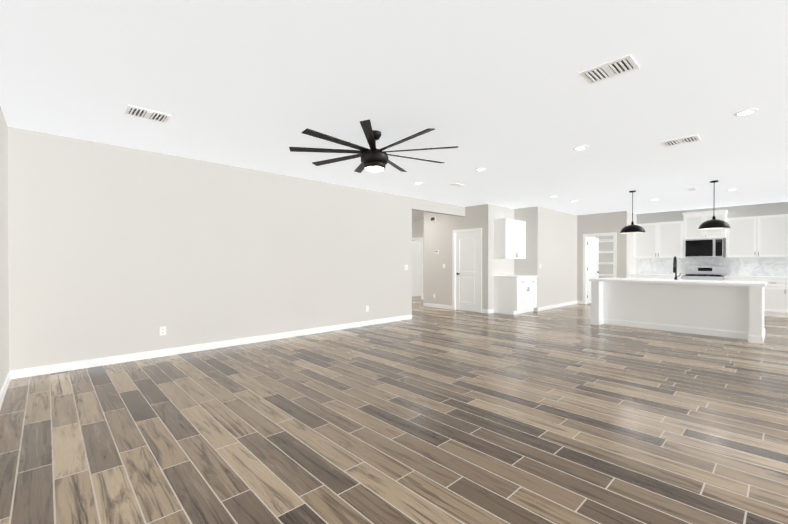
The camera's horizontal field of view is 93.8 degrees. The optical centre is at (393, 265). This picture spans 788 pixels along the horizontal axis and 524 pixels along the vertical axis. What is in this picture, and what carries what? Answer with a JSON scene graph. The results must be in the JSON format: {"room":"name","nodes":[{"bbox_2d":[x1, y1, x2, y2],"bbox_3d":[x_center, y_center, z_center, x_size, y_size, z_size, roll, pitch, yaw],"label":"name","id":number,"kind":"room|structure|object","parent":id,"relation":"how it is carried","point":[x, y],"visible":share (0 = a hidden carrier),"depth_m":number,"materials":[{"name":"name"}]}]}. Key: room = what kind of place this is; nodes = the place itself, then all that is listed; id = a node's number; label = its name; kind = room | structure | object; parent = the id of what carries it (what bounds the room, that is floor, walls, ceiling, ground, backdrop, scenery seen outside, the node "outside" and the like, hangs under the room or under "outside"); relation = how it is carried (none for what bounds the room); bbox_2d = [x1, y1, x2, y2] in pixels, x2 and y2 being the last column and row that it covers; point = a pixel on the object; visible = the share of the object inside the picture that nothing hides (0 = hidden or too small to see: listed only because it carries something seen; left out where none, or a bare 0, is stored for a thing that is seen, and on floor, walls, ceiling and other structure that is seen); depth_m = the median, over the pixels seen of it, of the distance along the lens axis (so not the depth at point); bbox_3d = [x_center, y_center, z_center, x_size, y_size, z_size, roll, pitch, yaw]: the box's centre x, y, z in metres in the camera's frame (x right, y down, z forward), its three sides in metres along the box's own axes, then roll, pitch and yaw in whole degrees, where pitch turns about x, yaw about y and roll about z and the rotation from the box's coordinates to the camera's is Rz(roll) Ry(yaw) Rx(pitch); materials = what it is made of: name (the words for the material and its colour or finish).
{"room":"empty living room","nodes":[
{"label":"empty living room","id":0,"kind":"room"},
{"bbox_2d":[0,106,8,390],"bbox_3d":[-1.046,-0.105,0.502,0.120,2.700,9.440,0,1,-43],"label":"wall","id":1,"kind":"structure","parent":0,"point":[4,316],"depth_m":3.60,"materials":[{"name":"paint"}]},
{"bbox_2d":[0,371,10,406],"bbox_3d":[-0.997,1.197,0.556,0.013,0.095,9.200,0,1,-43],"label":"baseboard","id":2,"kind":"structure","parent":1,"relation":"attached to","point":[5,386],"depth_m":3.51,"materials":[{"name":"white wood"}]},
{"bbox_2d":[8,127,464,370],"bbox_3d":[-1.173,-0.146,6.791,8.200,2.700,0.120,0,1,-43],"label":"wall","id":3,"kind":"structure","parent":0,"point":[114,250],"depth_m":5.03,"materials":[{"name":"paint"}]},
{"bbox_2d":[160,326,165,335],"bbox_3d":[-3.075,0.876,4.909,0.075,0.115,0.011,0,1,-43],"label":"outlet","id":4,"kind":"object","parent":3,"relation":"attached to","point":[162,330],"visible":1,"depth_m":4.90,"materials":[{"name":"white plastic"}]},
{"bbox_2d":[11,315,411,379],"bbox_3d":[-1.849,1.161,6.068,6.187,0.095,0.013,0,1,-43],"label":"baseboard","id":5,"kind":"structure","parent":3,"relation":"attached to","point":[43,370],"depth_m":5.02,"materials":[{"name":"white wood"}]},
{"bbox_2d":[0,296,787,523],"bbox_3d":[2.691,1.253,6.845,14.120,0.100,13.520,0,1,-43],"label":"floor","id":6,"kind":"structure","parent":0,"point":[569,414],"depth_m":2.75,"materials":[{"name":"brown tile"}]},
{"bbox_2d":[493,275,537,314],"bbox_3d":[3.089,0.726,9.339,1.047,0.922,0.670,0,1,-43],"label":"base cabinet","id":7,"kind":"object","parent":6,"relation":"on","point":[515,294],"visible":1,"depth_m":9.05,"materials":[{"name":"white wood"}]},
{"bbox_2d":[630,274,653,278],"bbox_3d":[7.200,0.739,10.571,0.637,0.880,0.581,0,1,-43],"label":"base cabinet","id":8,"kind":"object","parent":6,"relation":"on","point":[631,275],"depth_m":10.43,"materials":[{"name":"white wood"}]},
{"bbox_2d":[642,274,681,277],"bbox_3d":[7.394,0.278,10.352,0.652,0.040,1.162,0,1,-43],"label":"countertop","id":9,"kind":"structure","parent":8,"relation":"on","point":[643,275],"depth_m":10.14,"materials":[{"name":"white stone"}]},
{"bbox_2d":[590,281,764,343],"bbox_3d":[5.216,0.763,6.936,1.064,0.880,2.474,0,1,-43],"label":"kitchen island","id":10,"kind":"object","parent":6,"relation":"on","point":[728,309],"depth_m":6.58,"materials":[{"name":"white paint"}]},
{"bbox_2d":[589,277,767,284],"bbox_3d":[5.216,0.301,6.933,1.110,0.040,2.520,0,1,-43],"label":"island countertop","id":11,"kind":"structure","parent":10,"relation":"on","point":[647,281],"depth_m":6.47,"materials":[{"name":"white stone"}]},
{"bbox_2d":[673,256,680,279],"bbox_3d":[5.425,0.051,7.072,0.215,0.457,0.106,0,1,-43],"label":"faucet","id":12,"kind":"object","parent":11,"relation":"on","point":[675,266],"visible":1,"depth_m":7.13,"materials":[{"name":"black metal"}]},
{"bbox_2d":[681,266,726,280],"bbox_3d":[8.060,0.608,9.601,0.700,1.155,0.836,0,1,-43],"label":"range","id":13,"kind":"object","parent":6,"relation":"on","point":[705,272],"visible":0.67,"depth_m":9.62,"materials":[{"name":"silver metal"}]},
{"bbox_2d":[724,278,757,280],"bbox_3d":[8.573,0.748,9.117,0.637,0.880,0.561,0,1,-43],"label":"base cabinet","id":14,"kind":"object","parent":6,"relation":"on","point":[725,279],"depth_m":8.89,"materials":[{"name":"white wood"}]},
{"bbox_2d":[758,278,787,317],"bbox_3d":[8.959,0.751,8.709,0.637,0.880,0.562,0,1,-43],"label":"base cabinet","id":15,"kind":"object","parent":6,"relation":"on","point":[776,296],"depth_m":8.46,"materials":[{"name":"white wood"}]},
{"bbox_2d":[724,275,761,277],"bbox_3d":[8.761,0.288,8.905,0.652,0.040,1.123,0,1,-43],"label":"countertop","id":16,"kind":"structure","parent":15,"relation":"on","point":[727,276],"depth_m":8.85,"materials":[{"name":"white stone"}]},
{"bbox_2d":[0,0,787,220],"bbox_3d":[2.691,-1.547,6.827,14.120,0.100,13.520,0,1,-43],"label":"ceiling","id":17,"kind":"structure","parent":0,"point":[512,100],"depth_m":3.11,"materials":[{"name":"white paint"}]},
{"bbox_2d":[124,105,171,122],"bbox_3d":[-2.396,-1.467,3.591,0.350,0.016,0.250,0,1,-43],"label":"ceiling vent","id":18,"kind":"object","parent":17,"relation":"in","point":[146,113],"visible":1,"depth_m":3.57,"materials":[{"name":"white metal"}]},
{"bbox_2d":[289,119,457,172],"bbox_3d":[-0.218,-1.269,4.096,1.819,0.418,1.823,0,1,-43],"label":"ceiling fan","id":19,"kind":"object","parent":17,"relation":"hanging from","point":[373,159],"visible":1,"depth_m":4.00,"materials":[{"name":"black metal"}]},
{"bbox_2d":[449,183,464,186],"bbox_3d":[1.170,-1.488,6.835,0.300,0.016,0.150,0,1,-43],"label":"ceiling vent","id":20,"kind":"object","parent":17,"relation":"in","point":[457,184],"visible":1,"depth_m":6.78,"materials":[{"name":"white"}]},
{"bbox_2d":[573,146,587,149],"bbox_3d":[2.353,-1.477,4.651,0.170,0.010,0.170,0,1,-43],"label":"recessed light","id":21,"kind":"object","parent":17,"relation":"in","point":[580,147],"visible":0.96,"depth_m":4.64,"materials":[{"name":"white plastic"}]},
{"bbox_2d":[579,54,639,83],"bbox_3d":[1.613,-1.462,2.769,0.240,0.016,0.340,0,1,-43],"label":"ceiling vent","id":22,"kind":"object","parent":17,"relation":"in","point":[616,67],"visible":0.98,"depth_m":2.75,"materials":[{"name":"white metal"}]},
{"bbox_2d":[620,190,644,233],"bbox_3d":[4.824,-1.078,7.455,0.430,0.844,0.430,0,1,-43],"label":"pendant light","id":23,"kind":"object","parent":17,"relation":"hanging from","point":[632,228],"visible":1,"depth_m":7.39,"materials":[{"name":"black metal"}]},
{"bbox_2d":[661,135,700,146],"bbox_3d":[3.399,-1.472,4.374,0.240,0.016,0.340,0,1,-43],"label":"ceiling vent","id":24,"kind":"object","parent":17,"relation":"in","point":[687,139],"visible":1,"depth_m":4.34,"materials":[{"name":"white metal"}]},
{"bbox_2d":[698,180,729,229],"bbox_3d":[5.682,-1.072,6.547,0.430,0.844,0.430,0,1,-43],"label":"pendant light","id":25,"kind":"object","parent":17,"relation":"hanging from","point":[714,223],"visible":1,"depth_m":6.47,"materials":[{"name":"black metal"}]},
{"bbox_2d":[734,109,757,115],"bbox_3d":[3.390,-1.470,3.553,0.170,0.010,0.170,0,1,-43],"label":"recessed light","id":26,"kind":"object","parent":17,"relation":"in","point":[746,112],"visible":0.98,"depth_m":3.54,"materials":[{"name":"white"}]},
{"bbox_2d":[412,240,420,295],"bbox_3d":[0.842,-0.193,13.920,1.480,2.700,0.120,0,1,-43],"label":"wall","id":27,"kind":"structure","parent":0,"point":[416,267],"depth_m":13.84,"materials":[{"name":"paint"}]},
{"bbox_2d":[412,220,423,296],"bbox_3d":[1.211,-0.183,12.364,0.120,2.700,2.290,0,1,-43],"label":"wall","id":28,"kind":"structure","parent":0,"point":[416,229],"depth_m":12.63,"materials":[{"name":"paint"}]},
{"bbox_2d":[412,237,422,299],"bbox_3d":[0.697,0.106,12.898,0.138,2.121,0.950,0,1,-43],"label":"door frame","id":29,"kind":"structure","parent":28,"relation":"attached to","point":[419,238],"depth_m":12.54,"materials":[{"name":"white wood"}]},
{"bbox_2d":[424,204,490,309],"bbox_3d":[1.629,-0.167,9.883,0.120,2.700,2.130,0,1,-43],"label":"wall","id":30,"kind":"structure","parent":0,"point":[437,275],"depth_m":10.01,"materials":[{"name":"paint"}]},
{"bbox_2d":[423,303,451,308],"bbox_3d":[1.213,1.134,10.237,0.016,0.095,1.022,0,1,-43],"label":"baseboard","id":31,"kind":"structure","parent":30,"relation":"attached to","point":[424,304],"depth_m":10.23,"materials":[{"name":"white wood"}]},
{"bbox_2d":[452,228,481,312],"bbox_3d":[1.921,0.128,9.563,0.138,2.121,0.910,0,1,-43],"label":"door frame","id":32,"kind":"structure","parent":30,"relation":"attached to","point":[479,230],"depth_m":9.69,"materials":[{"name":"white wood"}]},
{"bbox_2d":[456,232,478,311],"bbox_3d":[1.915,0.163,9.552,0.143,2.034,0.752,0,1,-43],"label":"bedroom door","id":33,"kind":"structure","parent":30,"relation":"in","point":[467,271],"depth_m":9.54,"materials":[{"name":"white wood"}]},
{"bbox_2d":[491,204,513,308],"bbox_3d":[2.824,-0.165,9.630,1.270,2.700,0.120,0,1,-43],"label":"wall","id":34,"kind":"structure","parent":0,"point":[500,267],"depth_m":9.39,"materials":[{"name":"paint"}]},
{"bbox_2d":[494,218,525,258],"bbox_3d":[2.991,-0.659,9.447,1.027,0.990,0.365,0,1,-43],"label":"upper cabinet","id":35,"kind":"object","parent":34,"relation":"attached to","point":[509,238],"visible":1,"depth_m":9.19,"materials":[{"name":"white wood"}]},
{"bbox_2d":[514,206,539,310],"bbox_3d":[3.506,-0.166,9.745,0.120,2.700,0.650,0,1,-43],"label":"wall","id":36,"kind":"structure","parent":0,"point":[530,263],"depth_m":9.58,"materials":[{"name":"paint"}]},
{"bbox_2d":[540,207,576,306],"bbox_3d":[4.644,-0.170,10.455,2.510,2.700,0.120,0,1,-43],"label":"wall","id":37,"kind":"structure","parent":0,"point":[558,256],"depth_m":10.31,"materials":[{"name":"paint"}]},
{"bbox_2d":[537,301,577,310],"bbox_3d":[4.647,1.133,10.373,2.630,0.095,0.016,0,1,-43],"label":"baseboard","id":38,"kind":"structure","parent":37,"relation":"attached to","point":[573,302],"depth_m":10.24,"materials":[{"name":"white wood"}]},
{"bbox_2d":[577,211,627,300],"bbox_3d":[6.053,-0.173,10.878,0.120,2.700,1.440,0,1,-43],"label":"wall","id":39,"kind":"structure","parent":0,"point":[620,220],"depth_m":10.70,"materials":[{"name":"paint"}]},
{"bbox_2d":[587,237,598,303],"bbox_3d":[6.152,0.150,11.418,0.742,2.034,0.143,0,0,-37],"label":"pantry door","id":40,"kind":"structure","parent":39,"relation":"in","point":[592,257],"depth_m":11.34,"materials":[{"name":"white wood"}]},
{"bbox_2d":[583,232,616,303],"bbox_3d":[6.067,0.120,10.866,0.156,2.121,0.900,0,1,-43],"label":"door frame","id":41,"kind":"structure","parent":39,"relation":"attached to","point":[585,236],"depth_m":11.10,"materials":[{"name":"white wood"}]},
{"bbox_2d":[596,236,612,277],"bbox_3d":[7.217,-0.180,11.977,0.120,2.700,1.200,0,1,-43],"label":"wall","id":42,"kind":"structure","parent":0,"point":[605,257],"depth_m":12.15,"materials":[{"name":"paint"}]},
{"bbox_2d":[599,239,612,276],"bbox_3d":[6.915,-0.030,11.917,0.398,1.600,0.870,0,1,-43],"label":"shelf","id":43,"kind":"object","parent":42,"relation":"attached to","point":[611,251],"visible":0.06,"depth_m":11.76,"materials":[{"name":"white wood"}]},
{"bbox_2d":[628,212,636,277],"bbox_3d":[7.132,-0.174,10.989,1.600,2.700,0.120,0,1,-43],"label":"wall","id":44,"kind":"structure","parent":0,"point":[631,265],"depth_m":10.63,"materials":[{"name":"paint"}]},
{"bbox_2d":[637,202,787,276],"bbox_3d":[9.524,-0.159,8.661,0.120,2.700,6.550,0,1,-43],"label":"wall","id":45,"kind":"structure","parent":0,"point":[778,208],"depth_m":9.46,"materials":[{"name":"grey paint"}]},
{"bbox_2d":[633,222,684,257],"bbox_3d":[7.505,-0.700,10.450,0.347,0.999,1.163,0,1,-43],"label":"upper cabinet","id":46,"kind":"object","parent":45,"relation":"attached to","point":[660,239],"depth_m":10.29,"materials":[{"name":"white wood"}]},
{"bbox_2d":[681,210,727,241],"bbox_3d":[8.181,-1.045,9.703,0.387,0.709,0.840,0,1,-43],"label":"upper cabinet","id":47,"kind":"object","parent":45,"relation":"attached to","point":[692,221],"depth_m":9.63,"materials":[{"name":"white wood"}]},
{"bbox_2d":[685,238,724,257],"bbox_3d":[8.161,-0.446,9.689,0.441,0.483,0.760,0,1,-43],"label":"over-the-range microwave","id":48,"kind":"object","parent":47,"relation":"attached to","point":[704,248],"visible":1,"depth_m":9.54,"materials":[{"name":"silver metal"}]},
{"bbox_2d":[636,257,787,276],"bbox_3d":[8.309,0.028,9.859,0.002,0.466,3.133,0,1,-43],"label":"tile backsplash","id":49,"kind":"structure","parent":45,"relation":"attached to","point":[773,266],"depth_m":9.52,"materials":[{"name":"stone"}]},
{"bbox_2d":[725,214,787,257],"bbox_3d":[8.871,-0.691,9.003,0.347,0.999,1.124,0,1,-43],"label":"upper cabinet","id":50,"kind":"object","parent":45,"relation":"attached to","point":[756,236],"depth_m":8.88,"materials":[{"name":"white wood"}]}
]}

